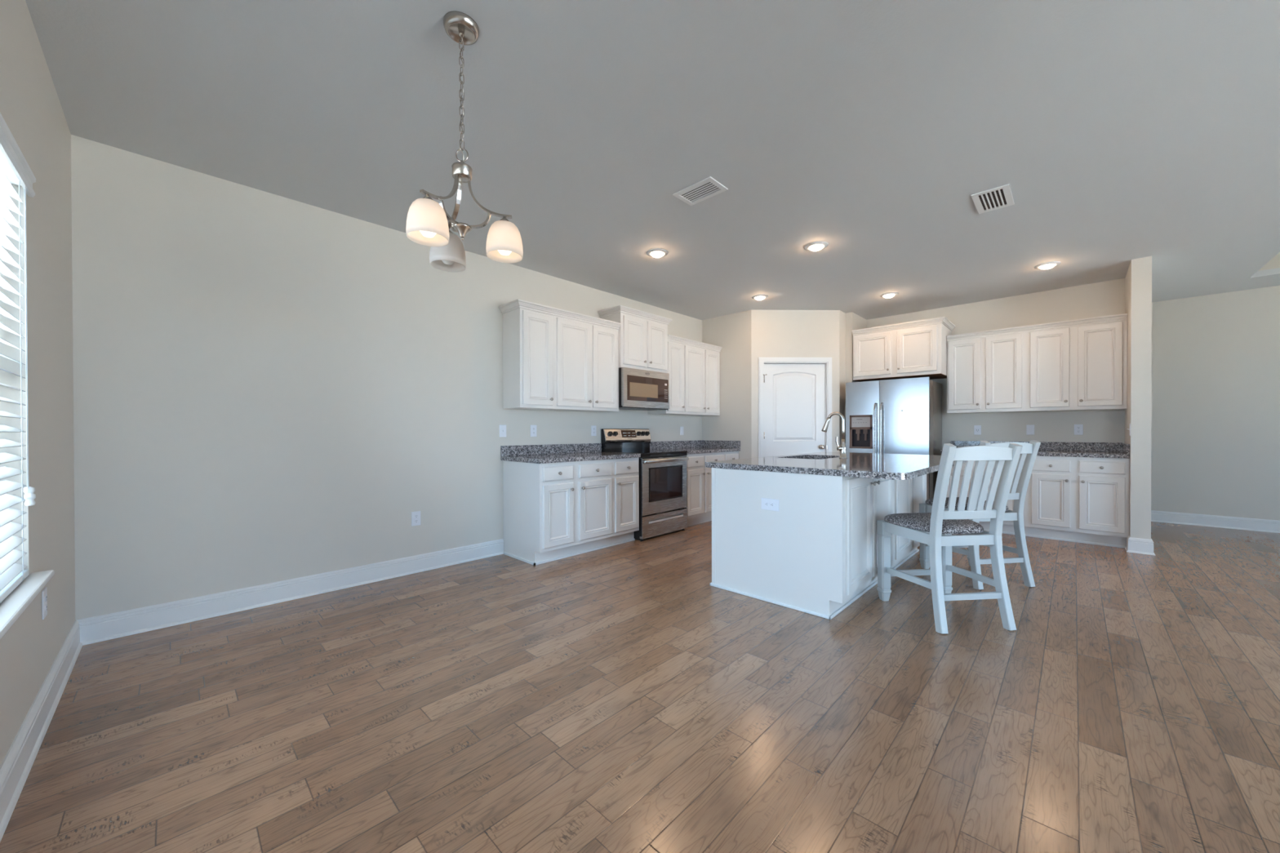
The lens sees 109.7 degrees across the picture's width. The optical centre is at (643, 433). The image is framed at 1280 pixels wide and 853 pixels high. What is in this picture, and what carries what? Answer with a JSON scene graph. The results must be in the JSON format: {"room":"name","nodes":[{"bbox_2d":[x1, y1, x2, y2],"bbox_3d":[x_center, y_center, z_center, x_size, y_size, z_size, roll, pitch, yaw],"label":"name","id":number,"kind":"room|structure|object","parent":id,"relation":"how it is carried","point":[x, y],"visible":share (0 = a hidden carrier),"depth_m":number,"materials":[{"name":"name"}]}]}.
{"room":"open-plan kitchen","nodes":[
{"label":"open-plan kitchen","id":0,"kind":"room"},
{"bbox_2d":[0,0,75,765],"bbox_3d":[0.283,-0.219,-0.874,9.384,2.743,0.140,0,0,44],"label":"wall","id":1,"kind":"structure","parent":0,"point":[30,106],"depth_m":1.79,"materials":[{"name":"beige paint"}]},
{"bbox_2d":[0,112,35,603],"bbox_3d":[-1.425,-0.221,0.839,2.380,1.475,0.079,0,0,44],"label":"window blind","id":2,"kind":"object","parent":1,"relation":"attached to","point":[15,169],"visible":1,"depth_m":1.53,"materials":[{"name":"white plastic"}]},
{"bbox_2d":[0,569,54,639],"bbox_3d":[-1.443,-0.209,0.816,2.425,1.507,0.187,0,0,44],"label":"windowsill","id":3,"kind":"structure","parent":1,"relation":"attached to","point":[11,607],"depth_m":1.43,"materials":[{"name":"white wood"}]},
{"bbox_2d":[41,586,47,619],"bbox_3d":[-2.431,0.690,1.832,0.072,0.116,0.008,0,0,44],"label":"wall outlet","id":4,"kind":"object","parent":1,"relation":"attached to","point":[44,593],"visible":1,"depth_m":1.82,"materials":[{"name":"white plastic"}]},
{"bbox_2d":[71,134,702,620],"bbox_3d":[-0.587,-0.249,5.091,0.120,2.743,7.559,0,0,44],"label":"wall","id":5,"kind":"structure","parent":0,"point":[268,388],"depth_m":3.01,"materials":[{"name":"beige paint"}]},
{"bbox_2d":[0,538,503,842],"bbox_3d":[-0.381,1.072,1.605,5.004,0.138,2.511,0,0,44],"label":"baseboard","id":6,"kind":"structure","parent":5,"relation":"attached to","point":[15,767],"depth_m":2.65,"materials":[{"name":"white wood"}]},
{"bbox_2d":[411,511,420,526],"bbox_3d":[-1.853,0.695,3.678,0.008,0.116,0.072,0,0,44],"label":"wall outlet","id":7,"kind":"object","parent":5,"relation":"attached to","point":[415,516],"visible":1,"depth_m":3.67,"materials":[{"name":"white plastic"}]},
{"bbox_2d":[499,424,506,437],"bbox_3d":[-1.314,-0.023,4.231,0.020,0.116,0.072,0,0,44],"label":"light switch","id":8,"kind":"object","parent":5,"relation":"attached to","point":[502,427],"visible":1,"depth_m":4.23,"materials":[{"name":"white plastic"}]},
{"bbox_2d":[502,307,554,409],"bbox_3d":[-1.066,-0.678,4.245,0.352,0.887,0.366,0,0,44],"label":"upper cabinet","id":9,"kind":"object","parent":5,"relation":"attached to","point":[528,335],"visible":1,"depth_m":4.14,"materials":[{"name":"white wood"}]},
{"bbox_2d":[530,425,537,436],"bbox_3d":[-1.088,-0.025,4.475,0.008,0.116,0.072,0,0,44],"label":"wall outlet","id":10,"kind":"object","parent":5,"relation":"attached to","point":[533,428],"visible":1,"depth_m":4.47,"materials":[{"name":"white plastic"}]},
{"bbox_2d":[500,443,601,456],"bbox_3d":[-0.903,0.162,4.659,0.020,0.098,1.231,0,0,44],"label":"backsplash","id":11,"kind":"structure","parent":5,"relation":"attached to","point":[524,450],"depth_m":4.59,"materials":[{"name":"stone"}]},
{"bbox_2d":[544,315,618,412],"bbox_3d":[-0.649,-0.681,4.681,0.352,0.887,0.840,0,0,44],"label":"upper cabinet","id":12,"kind":"object","parent":5,"relation":"attached to","point":[586,355],"visible":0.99,"depth_m":4.55,"materials":[{"name":"white wood"}]},
{"bbox_2d":[498,298,621,329],"bbox_3d":[-0.793,-1.155,4.533,0.344,0.063,1.248,0,0,44],"label":"crown molding","id":13,"kind":"structure","parent":12,"relation":"on","point":[517,304],"depth_m":4.28,"materials":[{"name":"white wood"}]},
{"bbox_2d":[591,425,596,435],"bbox_3d":[-0.551,-0.030,5.036,0.008,0.116,0.072,0,0,44],"label":"wall outlet","id":14,"kind":"object","parent":5,"relation":"attached to","point":[593,431],"visible":1,"depth_m":5.03,"materials":[{"name":"white plastic"}]},
{"bbox_2d":[600,312,667,373],"bbox_3d":[-0.078,-1.017,5.256,0.382,0.590,0.780,0,0,44],"label":"upper cabinet","id":15,"kind":"object","parent":5,"relation":"attached to","point":[642,342],"visible":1,"depth_m":5.10,"materials":[{"name":"white wood"}]},
{"bbox_2d":[597,305,672,324],"bbox_3d":[-0.081,-1.344,5.256,0.374,0.063,0.864,0,0,44],"label":"crown molding","id":16,"kind":"structure","parent":15,"relation":"attached to","point":[620,308],"depth_m":5.04,"materials":[{"name":"white wood"}]},
{"bbox_2d":[618,367,669,410],"bbox_3d":[-0.083,-0.498,5.255,0.373,0.436,0.757,0,0,44],"label":"microwave","id":17,"kind":"object","parent":15,"relation":"attached to","point":[639,389],"visible":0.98,"depth_m":5.08,"materials":[{"name":"silver metal"}]},
{"bbox_2d":[648,340,684,414],"bbox_3d":[0.305,-0.689,5.678,0.352,0.887,0.352,0,0,44],"label":"upper cabinet","id":18,"kind":"object","parent":5,"relation":"attached to","point":[675,350],"visible":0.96,"depth_m":5.59,"materials":[{"name":"white wood"}]},
{"bbox_2d":[680,426,684,435],"bbox_3d":[0.531,-0.036,6.168,0.008,0.116,0.072,0,0,44],"label":"wall outlet","id":19,"kind":"object","parent":5,"relation":"attached to","point":[682,428],"visible":1,"depth_m":6.16,"materials":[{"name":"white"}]},
{"bbox_2d":[649,440,740,449],"bbox_3d":[0.678,0.152,5.865,0.636,0.098,1.166,0,0,44],"label":"backsplash","id":20,"kind":"structure","parent":5,"relation":"attached to","point":[700,443],"depth_m":6.16,"materials":[{"name":"stone"}]},
{"bbox_2d":[676,344,719,416],"bbox_3d":[0.702,-0.692,6.093,0.352,0.887,0.796,0,0,44],"label":"upper cabinet","id":21,"kind":"object","parent":5,"relation":"attached to","point":[701,366],"visible":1,"depth_m":5.96,"materials":[{"name":"white wood"}]},
{"bbox_2d":[667,334,722,351],"bbox_3d":[0.686,-1.166,5.861,0.042,0.063,1.148,0,0,44],"label":"crown molding","id":22,"kind":"structure","parent":21,"relation":"on","point":[671,338],"depth_m":5.82,"materials":[{"name":"white wood"}]},
{"bbox_2d":[0,520,1279,852],"bbox_3d":[3.395,1.188,2.384,9.784,0.120,9.256,0,0,44],"label":"floor","id":23,"kind":"structure","parent":0,"point":[615,699],"depth_m":1.81,"materials":[{"name":"brown wood"}]},
{"bbox_2d":[502,458,613,562],"bbox_3d":[-0.786,0.690,4.321,0.657,0.874,0.850,0,0,44],"label":"base cabinet","id":24,"kind":"object","parent":23,"relation":"on","point":[551,510],"visible":1,"depth_m":4.06,"materials":[{"name":"white wood"}]},
{"bbox_2d":[503,538,635,565],"bbox_3d":[-0.698,1.117,4.476,0.520,0.018,1.220,0,0,44],"label":"trim","id":25,"kind":"structure","parent":24,"relation":"attached to","point":[630,540],"depth_m":4.14,"materials":[{"name":"white wood"}]},
{"bbox_2d":[500,443,640,463],"bbox_3d":[-0.680,0.182,4.446,0.636,0.136,1.231,0,0,44],"label":"countertop","id":26,"kind":"structure","parent":24,"relation":"on","point":[553,453],"depth_m":4.41,"materials":[{"name":"stone"}]},
{"bbox_2d":[608,457,639,544],"bbox_3d":[-0.369,0.686,4.757,0.657,0.874,0.356,0,0,44],"label":"base cabinet","id":27,"kind":"object","parent":23,"relation":"on","point":[626,470],"visible":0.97,"depth_m":4.55,"materials":[{"name":"white wood"}]},
{"bbox_2d":[600,428,688,541],"bbox_3d":[0.038,0.532,5.143,0.708,1.176,0.760,0,0,44],"label":"range","id":28,"kind":"object","parent":23,"relation":"on","point":[663,509],"visible":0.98,"depth_m":4.99,"materials":[{"name":"silver metal"}]},
{"bbox_2d":[604,449,687,457],"bbox_3d":[0.038,0.225,5.141,0.589,0.046,0.760,0,0,44],"label":"cooktop","id":29,"kind":"object","parent":28,"relation":"in","point":[644,453],"depth_m":5.01,"materials":[{"name":"black glass"}]},
{"bbox_2d":[634,455,688,537],"bbox_3d":[0.039,0.667,5.144,0.708,0.837,0.756,0,0,44],"label":"oven","id":30,"kind":"object","parent":28,"relation":"in","point":[663,509],"depth_m":4.90,"materials":[{"name":"silver metal"}]},
{"bbox_2d":[686,452,724,526],"bbox_3d":[0.563,0.679,5.731,0.657,0.874,0.806,0,0,44],"label":"base cabinet","id":31,"kind":"object","parent":23,"relation":"on","point":[699,477],"visible":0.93,"depth_m":5.44,"materials":[{"name":"white wood"}]},
{"bbox_2d":[649,440,740,454],"bbox_3d":[0.678,0.171,5.865,0.636,0.136,1.166,0,0,44],"label":"countertop","id":32,"kind":"structure","parent":31,"relation":"on","point":[699,446],"depth_m":6.04,"materials":[{"name":"stone"}]},
{"bbox_2d":[724,451,738,460],"bbox_3d":[0.966,0.676,6.153,0.657,0.874,0.360,0,0,44],"label":"base cabinet","id":33,"kind":"object","parent":23,"relation":"on","point":[728,455],"visible":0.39,"depth_m":5.93,"materials":[{"name":"white wood"}]},
{"bbox_2d":[709,467,926,619],"bbox_3d":[1.599,0.687,3.777,1.002,0.874,2.157,0,0,44],"label":"kitchen island","id":34,"kind":"object","parent":23,"relation":"on","point":[817,554],"visible":0.72,"depth_m":2.99,"materials":[{"name":"white wood"}]},
{"bbox_2d":[761,497,779,511],"bbox_3d":[0.848,0.475,3.014,0.130,0.078,0.008,0,0,44],"label":"island outlet","id":35,"kind":"object","parent":34,"relation":"attached to","point":[773,504],"visible":1,"depth_m":3.01,"materials":[{"name":"white plastic"}]},
{"bbox_2d":[704,451,966,479],"bbox_3d":[1.715,0.229,3.723,1.337,0.038,2.241,0,0,44],"label":"island countertop","id":36,"kind":"structure","parent":34,"relation":"on","point":[867,465],"depth_m":3.18,"materials":[{"name":"stone"}]},
{"bbox_2d":[821,411,847,457],"bbox_3d":[1.634,0.012,3.872,0.214,0.395,0.087,0,0,44],"label":"faucet","id":37,"kind":"object","parent":36,"relation":"on","point":[842,448],"visible":0.99,"depth_m":3.82,"materials":[{"name":"silver metal"}]},
{"bbox_2d":[845,377,942,499],"bbox_3d":[3.226,0.223,5.822,0.930,1.772,0.869,0,0,44],"label":"refrigerator","id":38,"kind":"object","parent":23,"relation":"on","point":[897,415],"visible":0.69,"depth_m":5.53,"materials":[{"name":"silver metal"}]},
{"bbox_2d":[876,443,1022,633],"bbox_3d":[1.880,0.595,2.808,0.512,1.080,0.609,0,0,-6],"label":"bar chair","id":39,"kind":"object","parent":23,"relation":"on","point":[940,523],"visible":1,"depth_m":2.62,"materials":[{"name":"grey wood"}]},
{"bbox_2d":[884,512,983,533],"bbox_3d":[1.872,0.561,2.883,0.485,0.065,0.458,0,0,-6],"label":"seat cushion","id":40,"kind":"object","parent":39,"relation":"on","point":[913,522],"depth_m":2.76,"materials":[{"name":"grey fabric"}]},
{"bbox_2d":[919,440,1040,589],"bbox_3d":[2.602,0.589,3.515,0.512,1.080,0.609,0,0,-7],"label":"bar chair","id":41,"kind":"object","parent":23,"relation":"on","point":[1029,451],"visible":0.51,"depth_m":3.33,"materials":[{"name":"grey wood"}]},
{"bbox_2d":[925,497,1008,511],"bbox_3d":[2.593,0.555,3.589,0.485,0.065,0.458,0,0,-7],"label":"seat cushion","id":42,"kind":"object","parent":41,"relation":"on","point":[929,502],"depth_m":3.55,"materials":[{"name":"grey fabric"}]},
{"bbox_2d":[946,455,1026,533],"bbox_3d":[4.022,0.673,5.296,0.755,0.874,0.657,0,0,44],"label":"base cabinet","id":43,"kind":"object","parent":23,"relation":"on","point":[1007,526],"visible":0.03,"depth_m":5.05,"materials":[{"name":"white wood"}]},
{"bbox_2d":[940,440,1129,458],"bbox_3d":[4.294,0.167,5.046,1.530,0.136,0.636,0,0,44],"label":"countertop","id":44,"kind":"structure","parent":43,"relation":"on","point":[1097,450],"depth_m":4.85,"materials":[{"name":"stone"}]},
{"bbox_2d":[1026,456,1129,546],"bbox_3d":[4.568,0.674,4.774,0.755,0.874,0.657,0,0,44],"label":"base cabinet","id":45,"kind":"object","parent":23,"relation":"on","point":[1082,499],"visible":0.98,"depth_m":4.55,"materials":[{"name":"white wood"}]},
{"bbox_2d":[983,528,1126,547],"bbox_3d":[4.150,1.103,4.885,1.509,0.018,0.015,0,0,44],"label":"trim","id":46,"kind":"structure","parent":45,"relation":"attached to","point":[1004,532],"depth_m":4.64,"materials":[{"name":"white wood"}]},
{"bbox_2d":[25,0,1279,319],"bbox_3d":[3.389,-1.645,2.369,9.784,0.060,9.256,0,0,44],"label":"ceiling","id":47,"kind":"structure","parent":0,"point":[1119,132],"depth_m":2.35,"materials":[{"name":"white paint"}]},
{"bbox_2d":[405,11,523,271],"bbox_3d":[-0.746,-1.154,1.789,0.406,0.897,0.420,0,0,44],"label":"chandelier","id":48,"kind":"object","parent":47,"relation":"hanging from","point":[427,224],"visible":1,"depth_m":1.75,"materials":[{"name":"silver metal"}]},
{"bbox_2d":[422,195,432,199],"bbox_3d":[-0.779,-0.826,1.631,0.061,0.076,0.062,0,0,44],"label":"socket","id":49,"kind":"object","parent":48,"relation":"attached to","point":[427,197],"depth_m":1.61,"materials":[{"name":"silver metal"}]},
{"bbox_2d":[646,248,667,257],"bbox_3d":[0.126,-1.598,4.033,0.192,0.035,0.192,0,0,44],"label":"recessed light","id":50,"kind":"object","parent":47,"relation":"in","point":[657,253],"visible":1,"depth_m":4.00,"materials":[{"name":"white glass"}]},
{"bbox_2d":[672,176,728,205],"bbox_3d":[0.378,-1.607,3.000,0.307,0.008,0.202,0,0,44],"label":"ceiling vent","id":51,"kind":"object","parent":47,"relation":"in","point":[704,189],"visible":1,"depth_m":2.99,"materials":[{"name":"white metal"}]},
{"bbox_2d":[751,294,768,300],"bbox_3d":[1.390,-1.609,5.369,0.192,0.035,0.192,0,0,44],"label":"recessed light","id":52,"kind":"object","parent":47,"relation":"in","point":[758,297],"visible":1,"depth_m":5.33,"materials":[{"name":"white glass"}]},
{"bbox_2d":[804,241,828,251],"bbox_3d":[1.495,-1.601,3.893,0.192,0.035,0.192,0,0,44],"label":"recessed light","id":53,"kind":"object","parent":47,"relation":"in","point":[816,246],"visible":1,"depth_m":3.86,"materials":[{"name":"white glass"}]},
{"bbox_2d":[880,292,897,297],"bbox_3d":[2.886,-1.612,5.295,0.192,0.035,0.192,0,0,44],"label":"recessed light","id":54,"kind":"object","parent":47,"relation":"in","point":[889,295],"visible":1,"depth_m":5.25,"materials":[{"name":"white glass"}]},
{"bbox_2d":[970,183,1014,213],"bbox_3d":[2.415,-1.612,3.111,0.202,0.008,0.357,0,0,44],"label":"ceiling vent","id":55,"kind":"object","parent":47,"relation":"in","point":[1000,197],"visible":1,"depth_m":3.10,"materials":[{"name":"white metal"}]},
{"bbox_2d":[1034,261,1060,269],"bbox_3d":[3.904,-1.609,4.356,0.192,0.035,0.192,0,0,44],"label":"recessed light","id":56,"kind":"object","parent":47,"relation":"in","point":[1046,265],"visible":1,"depth_m":4.32,"materials":[{"name":"white glass"}]},
{"bbox_2d":[702,310,751,458],"bbox_3d":[1.174,-0.260,6.267,0.801,2.743,0.100,0,0,44],"label":"wall","id":57,"kind":"structure","parent":0,"point":[731,332],"depth_m":6.15,"materials":[{"name":"beige paint"}]},
{"bbox_2d":[751,310,839,457],"bbox_3d":[2.015,-0.261,6.017,1.174,2.743,0.100,0,0,-1],"label":"wall","id":58,"kind":"structure","parent":0,"point":[774,333],"depth_m":5.96,"materials":[{"name":"beige paint"}]},
{"bbox_2d":[758,357,831,457],"bbox_3d":[2.011,0.052,5.989,0.977,2.117,0.159,0,0,-1],"label":"door","id":59,"kind":"structure","parent":58,"relation":"in","point":[792,392],"depth_m":5.99,"materials":[{"name":"white wood"}]},
{"bbox_2d":[839,310,866,452],"bbox_3d":[2.896,-0.264,6.262,0.140,2.743,0.812,0,0,44],"label":"wall","id":60,"kind":"structure","parent":0,"point":[848,322],"depth_m":6.09,"materials":[{"name":"beige paint"}]},
{"bbox_2d":[866,278,1124,452],"bbox_3d":[3.615,-0.266,6.218,4.395,2.743,0.120,0,0,44],"label":"wall","id":61,"kind":"structure","parent":0,"point":[1106,298],"depth_m":5.25,"materials":[{"name":"beige paint"}]},
{"bbox_2d":[853,323,951,382],"bbox_3d":[3.372,-1.013,5.905,1.006,0.601,0.657,0,0,44],"label":"upper cabinet","id":62,"kind":"object","parent":61,"relation":"attached to","point":[916,352],"visible":0.99,"depth_m":5.64,"materials":[{"name":"white wood"}]},
{"bbox_2d":[852,316,955,335],"bbox_3d":[3.388,-1.346,5.891,1.048,0.063,0.649,0,0,44],"label":"crown molding","id":63,"kind":"structure","parent":62,"relation":"attached to","point":[943,320],"depth_m":5.62,"materials":[{"name":"white wood"}]},
{"bbox_2d":[973,425,981,435],"bbox_3d":[4.160,-0.042,5.609,0.072,0.116,0.010,0,0,44],"label":"wall outlet","id":64,"kind":"object","parent":61,"relation":"attached to","point":[977,428],"visible":1,"depth_m":5.61,"materials":[{"name":"white plastic"}]},
{"bbox_2d":[946,332,1027,413],"bbox_3d":[4.114,-0.696,5.409,0.745,0.887,0.352,0,0,44],"label":"upper cabinet","id":65,"kind":"object","parent":61,"relation":"attached to","point":[987,374],"visible":0.99,"depth_m":5.29,"materials":[{"name":"white wood"}]},
{"bbox_2d":[1026,424,1034,435],"bbox_3d":[4.522,-0.042,5.265,0.072,0.116,0.006,0,0,44],"label":"cover plate","id":66,"kind":"object","parent":61,"relation":"attached to","point":[1029,428],"visible":1,"depth_m":5.26,"materials":[{"name":"white plastic"}]},
{"bbox_2d":[1026,320,1127,411],"bbox_3d":[4.663,-0.695,4.883,0.775,0.887,0.352,0,0,44],"label":"upper cabinet","id":67,"kind":"object","parent":61,"relation":"attached to","point":[1084,367],"visible":1,"depth_m":4.77,"materials":[{"name":"white wood"}]},
{"bbox_2d":[946,313,1127,341],"bbox_3d":[4.290,-1.170,5.031,1.520,0.063,0.042,0,0,44],"label":"crown molding","id":68,"kind":"structure","parent":67,"relation":"on","point":[1122,317],"depth_m":4.95,"materials":[{"name":"white wood"}]},
{"bbox_2d":[1074,424,1083,435],"bbox_3d":[4.814,-0.042,4.984,0.072,0.116,0.008,0,0,44],"label":"wall outlet","id":69,"kind":"object","parent":61,"relation":"attached to","point":[1078,428],"visible":1,"depth_m":4.98,"materials":[{"name":"white plastic"}]},
{"bbox_2d":[1124,256,1151,539],"bbox_3d":[5.443,-0.264,5.043,0.129,2.743,2.368,0,0,44],"label":"wall","id":70,"kind":"structure","parent":0,"point":[1138,279],"depth_m":4.19,"materials":[{"name":"beige paint"}]},
{"bbox_2d":[1127,423,1130,435],"bbox_3d":[4.597,-0.036,4.268,0.020,0.116,0.072,0,0,44],"label":"light switch","id":71,"kind":"object","parent":70,"relation":"attached to","point":[1129,428],"visible":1,"depth_m":4.26,"materials":[{"name":"white plastic"}]},
{"bbox_2d":[1124,535,1155,555],"bbox_3d":[5.402,1.039,5.004,0.181,0.138,2.294,0,0,44],"label":"baseboard","id":72,"kind":"structure","parent":70,"relation":"attached to","point":[1137,545],"depth_m":4.19,"materials":[{"name":"white wood"}]},
{"bbox_2d":[1151,285,1279,520],"bbox_3d":[8.082,-0.265,4.101,4.989,2.743,0.120,0,0,44],"label":"wall","id":73,"kind":"structure","parent":0,"point":[1215,407],"depth_m":5.30,"materials":[{"name":"beige paint"}]},
{"bbox_2d":[1151,510,1279,533],"bbox_3d":[8.035,1.038,4.055,4.988,0.138,0.026,0,0,44],"label":"baseboard","id":74,"kind":"structure","parent":73,"relation":"attached to","point":[1194,519],"depth_m":5.29,"materials":[{"name":"white wood"}]},
{"bbox_2d":[1257,252,1279,271],"bbox_3d":[5.439,-1.810,1.319,3.470,0.270,6.345,0,0,44],"label":"ceiling","id":75,"kind":"structure","parent":0,"point":[1274,263],"depth_m":4.64,"materials":[{"name":"beige paint"}]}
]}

